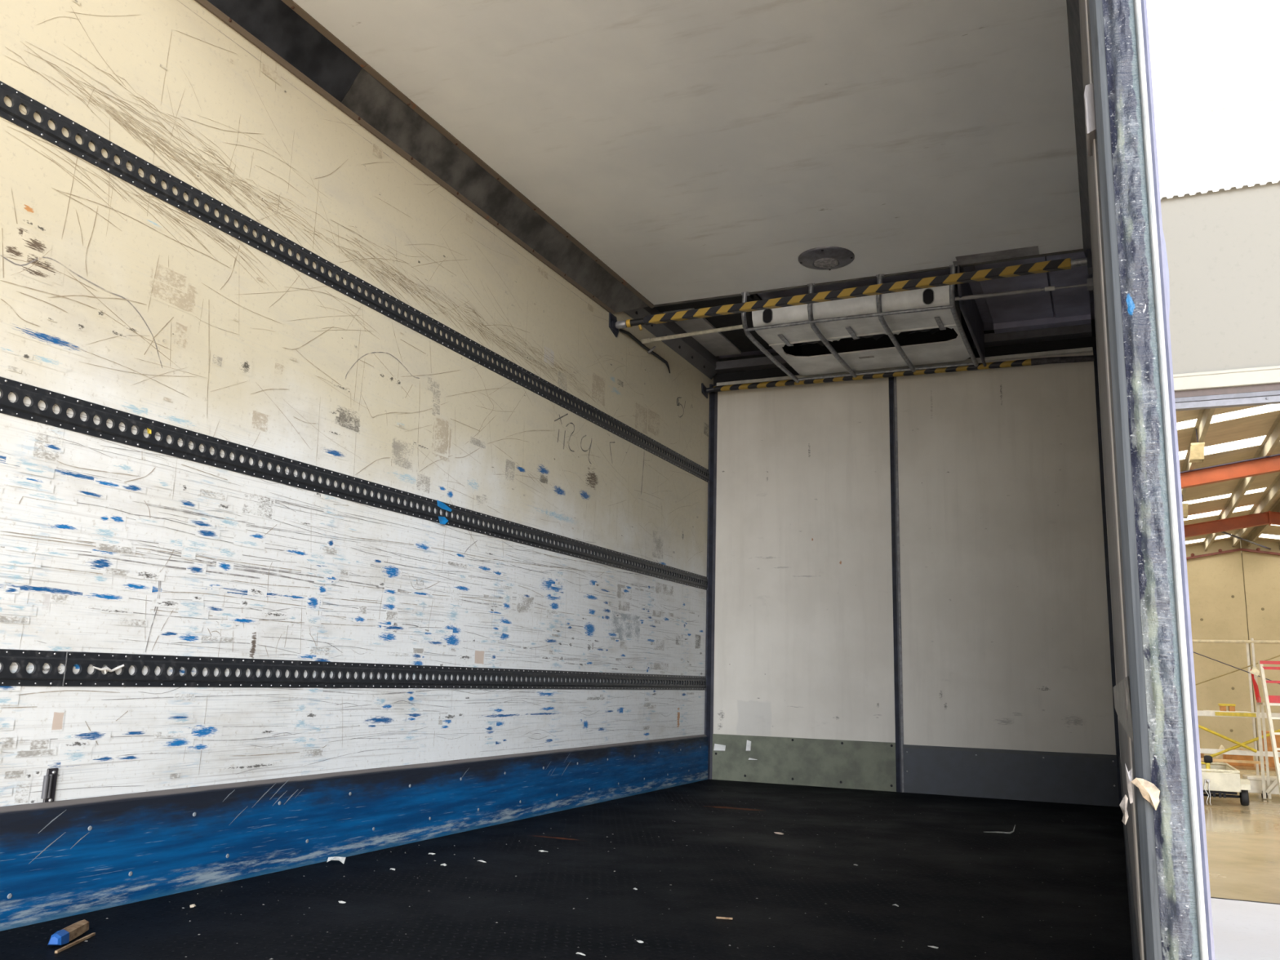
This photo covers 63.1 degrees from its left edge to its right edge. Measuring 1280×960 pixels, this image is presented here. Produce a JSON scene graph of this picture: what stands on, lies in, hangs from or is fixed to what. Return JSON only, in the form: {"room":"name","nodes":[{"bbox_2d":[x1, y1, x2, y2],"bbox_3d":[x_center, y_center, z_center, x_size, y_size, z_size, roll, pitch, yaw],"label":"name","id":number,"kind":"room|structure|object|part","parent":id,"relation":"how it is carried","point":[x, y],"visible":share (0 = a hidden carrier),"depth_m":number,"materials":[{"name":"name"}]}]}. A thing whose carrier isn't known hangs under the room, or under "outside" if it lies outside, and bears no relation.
{"room":"cargo space","nodes":[
{"label":"cargo space","id":0,"kind":"room"},
{"bbox_2d":[0,0,713,806],"bbox_3d":[-0.597,0.118,4.683,0.083,2.880,5.180,-3,-12,24],"label":"wall","id":1,"kind":"structure","parent":0,"point":[113,295],"depth_m":3.37,"materials":[{"name":"white paint"}]},
{"bbox_2d":[40,768,57,802],"bbox_3d":[-1.452,0.753,2.561,0.014,0.086,0.041,0,-11,8],"label":"bracket","id":2,"kind":"object","parent":1,"relation":"attached to","point":[49,785],"depth_m":2.56,"materials":[{"name":"grey metal"}]},
{"bbox_2d":[0,648,706,689],"bbox_3d":[-0.595,0.855,4.484,0.010,0.087,5.081,-3,-12,24],"label":"track","id":3,"kind":"object","parent":1,"relation":"attached to","point":[22,658],"visible":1,"depth_m":3.29,"materials":[{"name":"black metal"}]},
{"bbox_2d":[93,664,124,673],"bbox_3d":[-1.387,0.493,2.719,0.012,0.025,0.089,-3,-12,24],"label":"string","id":4,"kind":"object","parent":3,"relation":"attached to","point":[105,668],"visible":1,"depth_m":2.71,"materials":[{"name":"white fabric"}]},
{"bbox_2d":[0,376,707,590],"bbox_3d":[-0.578,0.223,4.605,0.010,0.087,5.081,-3,-12,24],"label":"track","id":5,"kind":"object","parent":1,"relation":"attached to","point":[18,409],"visible":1,"depth_m":3.34,"materials":[{"name":"black metal"}]},
{"bbox_2d":[438,516,448,524],"bbox_3d":[-0.782,0.162,4.138,0.005,0.032,0.070,-3,-12,24],"label":"scrap","id":6,"kind":"object","parent":5,"relation":"attached to","point":[442,520],"visible":1,"depth_m":4.14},
{"bbox_2d":[436,499,452,511],"bbox_3d":[-0.779,0.104,4.152,0.004,0.032,0.105,-3,-12,24],"label":"scrap","id":7,"kind":"object","parent":5,"relation":"attached to","point":[441,504],"visible":1,"depth_m":4.14,"materials":[{"name":"blue plastic"}]},
{"bbox_2d":[0,734,708,931],"bbox_3d":[-0.600,1.307,4.398,0.023,0.278,5.091,-3,-12,24],"label":"baseboard","id":8,"kind":"structure","parent":1,"relation":"attached to","point":[61,859],"depth_m":3.21,"materials":[{"name":"blue paint"}]},
{"bbox_2d":[0,80,709,482],"bbox_3d":[-0.558,-0.483,4.740,0.010,0.087,5.081,-3,-12,24],"label":"track","id":9,"kind":"object","parent":1,"relation":"attached to","point":[12,114],"visible":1,"depth_m":3.40,"materials":[{"name":"black metal"}]},
{"bbox_2d":[618,328,670,373],"bbox_3d":[0.048,-0.765,6.104,0.039,0.086,0.728,-3,-12,24],"label":"cable","id":10,"kind":"object","parent":1,"relation":"attached to","point":[628,333],"visible":1,"depth_m":6.10,"materials":[{"name":"rubber"}]},
{"bbox_2d":[623,306,719,379],"bbox_3d":[0.213,-0.902,6.478,0.058,0.160,1.480,-3,-12,24],"label":"trim","id":11,"kind":"structure","parent":1,"relation":"attached to","point":[687,348],"depth_m":6.57,"materials":[{"name":"grey metal"}]},
{"bbox_2d":[608,248,1092,337],"bbox_3d":[0.963,-0.923,5.253,2.421,0.138,0.115,-3,-12,23],"label":"bar","id":12,"kind":"object","parent":1,"relation":"attached to","point":[1062,264],"visible":0.99,"depth_m":5.21,"materials":[{"name":"black metal"}]},
{"bbox_3d":[-0.021,-0.864,5.707,0.133,0.043,0.036,-2,-11,17],"label":"rod","id":13,"kind":"part","parent":12,"relation":"part of","materials":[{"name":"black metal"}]},
{"bbox_3d":[2.026,-1.004,4.814,0.086,0.038,0.036,-3,-12,24],"label":"rod","id":14,"kind":"part","parent":12,"relation":"part of","materials":[{"name":"silver metal"}]},
{"bbox_2d":[701,355,1094,398],"bbox_3d":[1.530,-0.659,6.520,2.408,0.081,0.125,-3,-12,24],"label":"bar","id":15,"kind":"object","parent":1,"relation":"attached to","point":[1040,361],"visible":0.99,"depth_m":6.48,"materials":[{"name":"metal"}]},
{"bbox_3d":[0.472,-0.607,7.019,0.064,0.045,0.034,0,-11,6],"label":"rod","id":16,"kind":"part","parent":15,"relation":"part of","materials":[{"name":"grey metal"}]},
{"bbox_2d":[0,779,1133,959],"bbox_3d":[0.502,1.425,3.906,2.500,0.080,5.160,-3,-12,24],"label":"floor","id":17,"kind":"structure","parent":0,"point":[1062,846],"depth_m":3.06,"materials":[{"name":"black rubber"}]},
{"bbox_2d":[47,919,95,953],"bbox_3d":[-1.279,1.020,2.338,0.058,0.030,0.194,2,-11,-2],"label":"chip","id":18,"kind":"object","parent":17,"relation":"on","point":[63,936],"visible":1,"depth_m":2.33,"materials":[{"name":"blue paint"}]},
{"bbox_2d":[326,856,346,863],"bbox_3d":[-0.985,1.231,3.379,0.058,0.020,0.046,2,-11,-4],"label":"paper scrap","id":19,"kind":"object","parent":17,"relation":"on","point":[341,860],"visible":1,"depth_m":3.38,"materials":[{"name":"white paper"}]},
{"bbox_2d":[85,796,1104,959],"bbox_3d":[0.449,1.360,3.793,2.297,0.002,4.092,-3,-12,24],"label":"crumbs","id":20,"kind":"object","parent":17,"relation":"on","point":[802,797],"visible":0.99,"depth_m":3.07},
{"bbox_2d":[715,916,733,919],"bbox_3d":[0.222,1.151,2.738,0.043,0.004,0.005,-1,-11,11],"label":"splinter","id":21,"kind":"object","parent":17,"relation":"on","point":[721,917],"visible":1,"depth_m":2.74,"materials":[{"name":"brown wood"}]},
{"bbox_2d":[985,824,1015,834],"bbox_3d":[1.554,1.508,4.504,0.136,0.038,0.011,1,-11,5],"label":"plastic curl","id":22,"kind":"object","parent":17,"relation":"on","point":[1007,833],"visible":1,"depth_m":4.50,"materials":[{"name":"grey plastic"}]},
{"bbox_2d":[292,0,1083,306],"bbox_3d":[0.325,-1.453,3.831,2.340,0.106,3.832,-3,-12,24],"label":"ceiling","id":23,"kind":"structure","parent":0,"point":[696,149],"depth_m":3.97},
{"bbox_2d":[194,0,367,107],"bbox_3d":[-1.271,-1.547,3.134,0.118,0.228,1.250,-3,-12,24],"label":"cove","id":24,"kind":"object","parent":23,"relation":"attached to","point":[282,29],"visible":1,"depth_m":3.43,"materials":[{"name":"metal"}]},
{"bbox_2d":[337,63,654,313],"bbox_3d":[-0.456,-1.182,4.927,0.118,0.228,2.754,-3,-12,24],"label":"cove","id":25,"kind":"object","parent":23,"relation":"attached to","point":[374,103],"visible":1,"depth_m":4.41,"materials":[{"name":"grey metal"}]},
{"bbox_2d":[798,246,854,270],"bbox_3d":[0.936,-1.099,5.240,0.280,0.041,0.280,-3,-12,24],"label":"ceiling lamp","id":26,"kind":"object","parent":23,"relation":"attached to","point":[822,258],"visible":1,"depth_m":5.19,"materials":[{"name":"grey plastic"}]},
{"bbox_2d":[719,256,1094,358],"bbox_3d":[1.352,-1.041,6.174,2.558,0.060,1.348,-3,-12,24],"label":"ceiling","id":27,"kind":"structure","parent":0,"point":[975,286],"depth_m":5.88,"materials":[{"name":"black metal"}]},
{"bbox_2d":[653,294,753,356],"bbox_3d":[0.538,-0.963,6.429,0.582,0.040,1.165,-3,-12,24],"label":"panel","id":28,"kind":"object","parent":27,"relation":"attached to","point":[717,344],"visible":0.44,"depth_m":6.48,"materials":[{"name":"grey metal"}]},
{"bbox_2d":[693,293,773,351],"bbox_3d":[0.671,-0.965,6.467,0.410,0.015,0.990,-3,-12,24],"label":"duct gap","id":29,"kind":"object","parent":27,"relation":"attached to","point":[738,338],"visible":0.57,"depth_m":6.55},
{"bbox_2d":[751,284,973,375],"bbox_3d":[1.328,-0.898,6.077,1.093,0.254,1.049,-3,-12,24],"label":"refrigeration unit","id":30,"kind":"object","parent":27,"relation":"attached to","point":[933,336],"visible":0.78,"depth_m":5.92,"materials":[{"name":"white plastic"}]},
{"bbox_3d":[1.390,-0.769,6.208,1.088,0.010,0.707,-3,-12,24],"label":"panel","id":31,"kind":"part","parent":30,"relation":"part of","materials":[{"name":"white plastic"}]},
{"bbox_2d":[641,264,1093,382],"bbox_3d":[1.317,-0.885,6.026,2.403,0.283,1.185,-3,-12,24],"label":"cage","id":32,"kind":"object","parent":27,"relation":"attached to","point":[968,307],"visible":0.93,"depth_m":5.73,"materials":[{"name":"grey metal"}]},
{"bbox_3d":[0.296,-0.826,5.907,0.628,0.040,0.029,-4,-12,26],"label":"stay rod","id":33,"kind":"part","parent":32,"relation":"part of","materials":[{"name":"grey metal"}]},
{"bbox_3d":[1.093,-0.861,5.553,1.108,0.026,0.018,-3,-12,24],"label":"rail","id":34,"kind":"part","parent":32,"relation":"part of","materials":[{"name":"grey metal"}]},
{"bbox_3d":[1.517,-0.675,6.509,1.110,0.020,0.016,-3,-12,24],"label":"rail","id":35,"kind":"part","parent":32,"relation":"part of","materials":[{"name":"grey metal"}]},
{"bbox_3d":[1.905,-0.936,5.202,0.658,0.040,0.060,-3,-12,24],"label":"stay rod","id":36,"kind":"part","parent":32,"relation":"part of","materials":[{"name":"grey metal"}]},
{"bbox_2d":[713,319,1096,385],"bbox_3d":[1.601,-0.805,6.679,2.420,0.200,0.155,-3,-12,24],"label":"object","id":37,"kind":"structure","parent":27,"relation":"attached to","point":[1077,336],"depth_m":6.38,"materials":[{"name":"black"}]},
{"bbox_2d":[974,251,1091,333],"bbox_3d":[2.178,-1.041,5.736,0.540,0.060,1.180,-3,-12,24],"label":"panel","id":38,"kind":"object","parent":27,"relation":"attached to","point":[1072,306],"visible":0.71,"depth_m":5.87,"materials":[{"name":"grey metal"}]},
{"bbox_2d":[713,351,1115,755],"bbox_3d":[1.567,0.616,6.446,2.558,2.680,0.081,-3,-12,24],"label":"wall","id":39,"kind":"structure","parent":0,"point":[1005,630],"depth_m":6.37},
{"bbox_2d":[704,384,717,779],"bbox_3d":[0.469,0.627,6.874,0.044,2.600,0.045,-3,-12,24],"label":"trim","id":40,"kind":"structure","parent":39,"relation":"attached to","point":[713,424],"depth_m":6.86,"materials":[{"name":"metal"}]},
{"bbox_2d":[711,733,896,791],"bbox_3d":[0.994,1.737,6.428,1.160,0.282,0.011,-3,-12,24],"label":"baseboard","id":41,"kind":"structure","parent":39,"relation":"attached to","point":[820,762],"depth_m":6.41,"materials":[{"name":"grey metal"}]},
{"bbox_2d":[888,377,903,792],"bbox_3d":[1.573,0.567,6.399,0.047,2.600,0.020,-3,-12,24],"label":"trim","id":42,"kind":"structure","parent":39,"relation":"attached to","point":[898,679],"depth_m":6.38,"materials":[{"name":"metal"}]},
{"bbox_2d":[716,346,1093,386],"bbox_3d":[1.606,-0.709,6.649,2.356,0.024,0.050,-3,-12,24],"label":"trim","id":43,"kind":"structure","parent":39,"relation":"attached to","point":[1089,349],"depth_m":6.46,"materials":[{"name":"grey metal"}]},
{"bbox_2d":[902,744,1119,806],"bbox_3d":[2.089,1.678,5.941,1.156,0.274,0.015,-3,-12,24],"label":"baseboard","id":44,"kind":"structure","parent":39,"relation":"attached to","point":[1073,778],"depth_m":5.92,"materials":[{"name":"grey metal"}]},
{"bbox_2d":[1079,0,1144,959],"bbox_3d":[1.685,-0.007,3.702,0.060,2.880,5.125,-3,-12,24],"label":"wall","id":45,"kind":"structure","parent":0,"point":[1119,646],"depth_m":1.64,"materials":[{"name":"grey metal"}]},
{"bbox_2d":[1066,0,1093,275],"bbox_3d":[1.403,-1.431,3.364,0.036,0.226,3.770,-3,-12,24],"label":"cove","id":46,"kind":"object","parent":45,"relation":"attached to","point":[1073,6],"visible":0.78,"depth_m":3.73,"materials":[{"name":"black metal"}]},
{"bbox_2d":[1093,348,1121,807],"bbox_3d":[2.653,0.504,5.915,0.019,2.600,0.030,-3,-12,24],"label":"trim","id":47,"kind":"structure","parent":45,"relation":"attached to","point":[1095,353],"depth_m":5.91,"materials":[{"name":"grey metal"}]},
{"bbox_2d":[1113,675,1133,741],"bbox_3d":[0.644,0.304,1.394,0.005,0.077,0.352,-3,-12,21],"label":"flap","id":48,"kind":"object","parent":45,"relation":"attached to","point":[1119,689],"visible":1,"depth_m":1.33,"materials":[{"name":"grey plastic"}]},
{"bbox_2d":[1119,755,1139,959],"bbox_3d":[1.603,1.184,3.439,0.006,0.278,5.010,-3,-12,24],"label":"baseboard","id":49,"kind":"structure","parent":45,"relation":"attached to","point":[1135,953],"depth_m":2.04,"materials":[{"name":"grey metal"}]},
{"bbox_2d":[1086,0,1215,959],"bbox_3d":[0.644,-0.450,1.377,0.078,3.060,0.097,-3,-12,24],"label":"post","id":50,"kind":"object","parent":45,"relation":"attached to","point":[1176,914],"visible":1,"depth_m":1.25,"materials":[{"name":"metal"}]},
{"bbox_2d":[1084,83,1095,156],"bbox_3d":[0.619,-0.493,1.432,0.012,0.075,0.075,-3,-12,24],"label":"tape","id":51,"kind":"object","parent":50,"relation":"attached to","point":[1088,94],"depth_m":1.40,"materials":[{"name":"white plastic"}]},
{"bbox_2d":[1119,794,1128,825],"bbox_3d":[0.561,0.382,1.208,0.010,0.035,0.011,-3,-12,24],"label":"tape","id":52,"kind":"object","parent":50,"relation":"attached to","point":[1123,805],"visible":1,"depth_m":1.21,"materials":[{"name":"white paper"}]},
{"bbox_2d":[1124,764,1133,804],"bbox_3d":[0.569,0.353,1.211,0.007,0.046,0.011,-3,-12,24],"label":"tape","id":53,"kind":"object","parent":50,"relation":"attached to","point":[1129,774],"visible":1,"depth_m":1.21,"materials":[{"name":"white paper"}]},
{"bbox_2d":[1131,777,1159,809],"bbox_3d":[0.578,0.359,1.190,0.030,0.035,0.011,-3,-12,24],"label":"tape","id":54,"kind":"object","parent":50,"relation":"attached to","point":[1148,790],"visible":1,"depth_m":1.19,"materials":[{"name":"beige paper"}]},
{"bbox_2d":[1146,0,1279,199],"bbox_3d":[7.185,-4.258,9.128,19.000,3.000,0.056,-3,-12,24],"label":"sky","id":55,"kind":"structure","parent":0,"point":[1215,64],"depth_m":9.81,"materials":[{"name":"white"}]},
{"bbox_2d":[1160,180,1279,374],"bbox_3d":[7.181,-2.019,8.829,19.000,2.010,0.150,-3,-12,24],"label":"wall","id":56,"kind":"structure","parent":0,"point":[1223,246],"depth_m":9.54,"materials":[{"name":"white paint"}]},
{"bbox_2d":[1173,365,1279,391],"bbox_3d":[7.037,-0.998,8.619,7.800,0.150,0.170,-3,-12,24],"label":"lintel","id":57,"kind":"object","parent":56,"relation":"attached to","point":[1264,375],"depth_m":9.33,"materials":[{"name":"white metal"}]},
{"bbox_2d":[1174,383,1279,411],"bbox_3d":[7.043,-0.842,8.613,7.600,0.160,0.120,-3,-12,24],"label":"beam","id":58,"kind":"structure","parent":57,"relation":"attached to","point":[1261,394],"depth_m":9.35,"materials":[{"name":"white metal"}]},
{"bbox_2d":[1175,404,1279,546],"bbox_3d":[10.832,0.406,17.009,18.000,1.383,18.550,-3,-12,24],"label":"ceiling","id":59,"kind":"structure","parent":0,"point":[1259,424],"depth_m":16.05,"materials":[{"name":"wood"}]},
{"bbox_2d":[1189,428,1204,462],"bbox_3d":[7.375,-0.473,13.816,0.190,0.448,0.200,-3,-12,24],"label":"hanging lamp","id":60,"kind":"object","parent":59,"relation":"hanging from","point":[1197,449],"visible":1,"depth_m":13.74,"materials":[{"name":"beige"}]},
{"bbox_3d":[7.369,-0.361,13.796,0.185,0.220,0.200,-3,-12,24],"label":"lamp shade","id":61,"kind":"part","parent":60,"relation":"part of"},
{"bbox_2d":[1181,408,1215,497],"bbox_3d":[9.194,0.193,17.741,0.100,0.178,18.250,-3,-12,24],"label":"rafter","id":62,"kind":"structure","parent":59,"relation":"attached to","point":[1205,415],"depth_m":13.64,"materials":[{"name":"wood"}]},
{"bbox_2d":[1182,494,1188,518],"bbox_3d":[9.118,0.349,17.548,0.190,0.579,0.200,-3,-12,24],"label":"hanging lamp","id":63,"kind":"object","parent":62,"relation":"hanging from","point":[1184,505],"visible":0.51,"depth_m":17.45,"materials":[{"name":"beige"}]},
{"bbox_3d":[9.111,0.525,17.516,0.185,0.220,0.200,-3,-12,24],"label":"lamp shade","id":64,"kind":"part","parent":63,"relation":"part of","materials":[{"name":"beige"}]},
{"bbox_2d":[1185,534,1230,543],"bbox_3d":[10.148,2.135,26.212,8.330,1.264,0.600,-3,-12,24],"label":"window","id":65,"kind":"structure","parent":59,"relation":"attached to","point":[1224,535],"depth_m":24.85,"materials":[{"name":"white"}]},
{"bbox_2d":[1183,504,1253,520],"bbox_3d":[8.429,1.365,22.430,8.330,1.264,0.650,-3,-12,24],"label":"window","id":66,"kind":"structure","parent":59,"relation":"attached to","point":[1248,507],"depth_m":21.12,"materials":[{"name":"white"}]},
{"bbox_2d":[1178,435,1266,459],"bbox_3d":[5.684,0.134,16.387,8.330,1.264,0.650,-3,-12,24],"label":"window","id":67,"kind":"structure","parent":59,"relation":"attached to","point":[1256,441],"depth_m":15.20,"materials":[{"name":"white glass"}]},
{"bbox_2d":[1182,487,1266,503],"bbox_3d":[7.600,0.993,20.604,8.330,1.264,0.430,-3,-12,24],"label":"window","id":68,"kind":"structure","parent":59,"relation":"attached to","point":[1260,489],"depth_m":19.32,"materials":[{"name":"white"}]},
{"bbox_2d":[1176,404,1279,430],"bbox_3d":[4.856,-0.237,14.566,8.330,1.264,0.460,-3,-12,24],"label":"window","id":69,"kind":"structure","parent":59,"relation":"attached to","point":[1271,407],"depth_m":13.43,"materials":[{"name":"white"}]},
{"bbox_2d":[1201,413,1279,551],"bbox_3d":[10.111,-0.007,17.365,0.100,0.178,18.250,-3,-12,24],"label":"rafter","id":70,"kind":"structure","parent":59,"relation":"attached to","point":[1272,438],"depth_m":17.66,"materials":[{"name":"wood"}]},
{"bbox_2d":[1229,473,1279,546],"bbox_3d":[10.662,-0.127,17.139,0.100,0.178,18.250,-3,-12,24],"label":"rafter","id":71,"kind":"structure","parent":59,"relation":"attached to","point":[1273,490],"depth_m":19.90,"materials":[{"name":"wood"}]},
{"bbox_2d":[1258,533,1279,538],"bbox_3d":[18.229,1.675,22.634,8.370,1.270,0.600,-3,-12,24],"label":"window","id":72,"kind":"structure","parent":59,"relation":"attached to","point":[1264,535],"depth_m":24.33,"materials":[{"name":"white"}]},
{"bbox_2d":[1180,453,1279,488],"bbox_3d":[9.860,0.281,14.879,17.800,1.580,0.160,-3,-12,24],"label":"roof beam","id":73,"kind":"structure","parent":0,"point":[1265,464],"depth_m":15.45,"materials":[{"name":"orange metal"}]},
{"bbox_2d":[1244,497,1279,546],"bbox_3d":[10.954,-0.143,17.010,0.100,0.178,18.250,-3,-12,24],"label":"rafter","id":74,"kind":"structure","parent":73,"relation":"attached to","point":[1258,531],"depth_m":23.18,"materials":[{"name":"metal"}]},
{"bbox_2d":[1183,511,1279,537],"bbox_3d":[12.341,1.393,20.340,17.800,1.580,0.160,-3,-12,24],"label":"roof beam","id":75,"kind":"structure","parent":0,"point":[1268,517],"depth_m":20.69,"materials":[{"name":"orange metal"}]},
{"bbox_2d":[1221,531,1271,549],"bbox_3d":[12.213,0.697,20.093,2.429,0.134,11.210,-3,-12,24],"label":"brace","id":76,"kind":"object","parent":75,"relation":"attached to","point":[1224,532],"visible":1,"depth_m":23.32,"materials":[{"name":"grey metal"}]},
{"bbox_2d":[1185,539,1279,760],"bbox_3d":[14.508,4.085,24.838,18.000,5.410,0.203,-3,-12,24],"label":"wall","id":77,"kind":"structure","parent":0,"point":[1233,595],"depth_m":24.93,"materials":[{"name":"beige concrete"}]},
{"bbox_2d":[1186,547,1279,559],"bbox_3d":[14.470,2.396,25.019,17.808,1.518,0.125,-3,-12,24],"label":"roof beam","id":78,"kind":"structure","parent":77,"relation":"attached to","point":[1258,549],"depth_m":25.19,"materials":[{"name":"brown metal"}]},
{"bbox_2d":[1203,768,1279,904],"bbox_3d":[10.704,5.165,16.104,18.000,0.204,18.740,-3,-12,24],"label":"floor","id":79,"kind":"structure","parent":0,"point":[1243,842],"depth_m":11.67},
{"bbox_2d":[1200,762,1250,805],"bbox_3d":[8.733,4.913,17.043,2.012,0.543,2.015,-3,-12,24],"label":"box trailer","id":80,"kind":"object","parent":79,"relation":"on","point":[1225,780],"visible":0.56,"depth_m":16.00,"materials":[{"name":"beige paint"}]},
{"bbox_2d":[1200,755,1213,772],"bbox_3d":[9.216,4.723,17.031,0.260,0.442,0.152,-3,-12,24],"label":"power tool","id":81,"kind":"object","parent":80,"relation":"in","point":[1207,758],"visible":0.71,"depth_m":16.99,"materials":[{"name":"yellow paint"}]},
{"bbox_3d":[9.278,4.560,17.020,0.120,0.123,0.123,-3,-12,24],"label":"motor","id":82,"kind":"part","parent":81,"relation":"part of","materials":[{"name":"black plastic"}]},
{"bbox_3d":[8.706,4.785,15.989,0.096,0.388,0.060,-3,-12,24],"label":"safety chain","id":83,"kind":"part","parent":80,"relation":"part of","materials":[{"name":"metal"}]},
{"bbox_2d":[1200,764,1240,792],"bbox_3d":[8.740,4.837,17.091,1.750,0.275,1.950,-3,-12,24],"label":"tray","id":84,"kind":"object","parent":80,"relation":"on","point":[1226,778],"depth_m":15.99,"materials":[{"name":"beige paint"}]},
{"bbox_3d":[8.748,4.691,17.109,1.745,0.082,1.945,-3,-12,24],"label":"rail","id":85,"kind":"part","parent":80,"relation":"part of","materials":[{"name":"metal"}]},
{"bbox_2d":[1200,758,1269,764],"bbox_3d":[9.711,4.788,17.844,1.823,0.056,0.120,-3,-12,21],"label":"plank","id":86,"kind":"object","parent":80,"relation":"on","point":[1202,759],"visible":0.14,"depth_m":17.64,"materials":[{"name":"wood"}]},
{"bbox_2d":[1191,638,1279,795],"bbox_3d":[10.679,4.203,18.709,3.950,2.670,0.943,-3,-12,24],"label":"scaffold","id":87,"kind":"object","parent":79,"relation":"on","point":[1251,752],"visible":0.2,"depth_m":18.41,"materials":[{"name":"white metal"}]},
{"bbox_2d":[1203,710,1245,711],"bbox_3d":[10.575,4.190,18.785,0.700,0.050,0.700,-3,-12,24],"label":"plank","id":88,"kind":"object","parent":87,"relation":"on","point":[1203,710],"visible":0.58,"depth_m":18.78,"materials":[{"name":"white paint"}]},
{"bbox_2d":[1217,703,1235,711],"bbox_3d":[10.537,4.083,18.712,0.260,0.130,0.200,-3,-12,24],"label":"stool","id":89,"kind":"object","parent":88,"relation":"on","point":[1222,706],"visible":0.97,"depth_m":18.64,"materials":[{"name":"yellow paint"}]},
{"bbox_3d":[10.560,2.885,18.611,3.950,0.061,0.056,-3,-12,24],"label":"rail","id":90,"kind":"part","parent":87,"relation":"part of","materials":[{"name":"white metal"}]},
{"bbox_2d":[1204,761,1275,771],"bbox_3d":[11.032,5.552,19.641,3.300,0.390,1.200,-3,-12,24],"label":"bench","id":91,"kind":"object","parent":79,"relation":"on","point":[1241,767],"visible":0.02,"depth_m":19.02,"materials":[{"name":"wood"}]},
{"bbox_2d":[1214,745,1225,762],"bbox_3d":[11.164,5.251,19.977,0.278,0.335,0.278,-3,-12,24],"label":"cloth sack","id":92,"kind":"object","parent":91,"relation":"on","point":[1220,756],"visible":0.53,"depth_m":19.93,"materials":[{"name":"beige fabric"}]},
{"bbox_2d":[1222,748,1253,766],"bbox_3d":[11.152,5.169,19.441,0.462,0.294,0.400,-3,-12,24],"label":"cardboard box","id":93,"kind":"object","parent":91,"relation":"on","point":[1246,757],"visible":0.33,"depth_m":19.26,"materials":[{"name":"orange cardboard"}]},
{"bbox_2d":[1261,730,1279,767],"bbox_3d":[11.836,4.981,19.280,0.500,0.640,0.400,-3,-12,24],"label":"cardboard box","id":94,"kind":"object","parent":91,"relation":"on","point":[1271,760],"visible":0.42,"depth_m":19.16,"materials":[{"name":"orange cardboard"}]},
{"bbox_2d":[1242,774,1279,798],"bbox_3d":[11.093,5.123,17.285,1.840,0.349,0.725,-3,-12,24],"label":"trolley","id":95,"kind":"object","parent":79,"relation":"on","point":[1255,781],"visible":0.66,"depth_m":17.30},
{"bbox_2d":[1250,660,1279,799],"bbox_3d":[10.396,4.018,16.632,0.993,2.212,1.305,-3,-12,24],"label":"ladder","id":96,"kind":"object","parent":79,"relation":"on","point":[1273,700],"visible":0.96,"depth_m":16.72,"materials":[{"name":"white metal"}]},
{"bbox_2d":[1249,666,1259,675],"bbox_3d":[9.867,3.071,16.737,0.140,0.150,0.050,-3,-12,24],"label":"paper tag","id":97,"kind":"object","parent":96,"relation":"hanging from","point":[1255,671],"visible":1,"depth_m":16.72,"materials":[{"name":"white paper"}]},
{"bbox_3d":[10.221,3.208,16.642,0.294,0.627,0.887,12,-15,-43],"label":"guard rail","id":98,"kind":"part","parent":96,"relation":"part of","materials":[{"name":"white metal"}]},
{"bbox_2d":[1210,897,1279,959],"bbox_3d":[19.233,2.457,0.716,40.900,0.202,2.860,-3,-12,24],"label":"apron","id":99,"kind":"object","parent":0,"point":[1242,930],"depth_m":7.53,"materials":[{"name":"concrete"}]}
]}

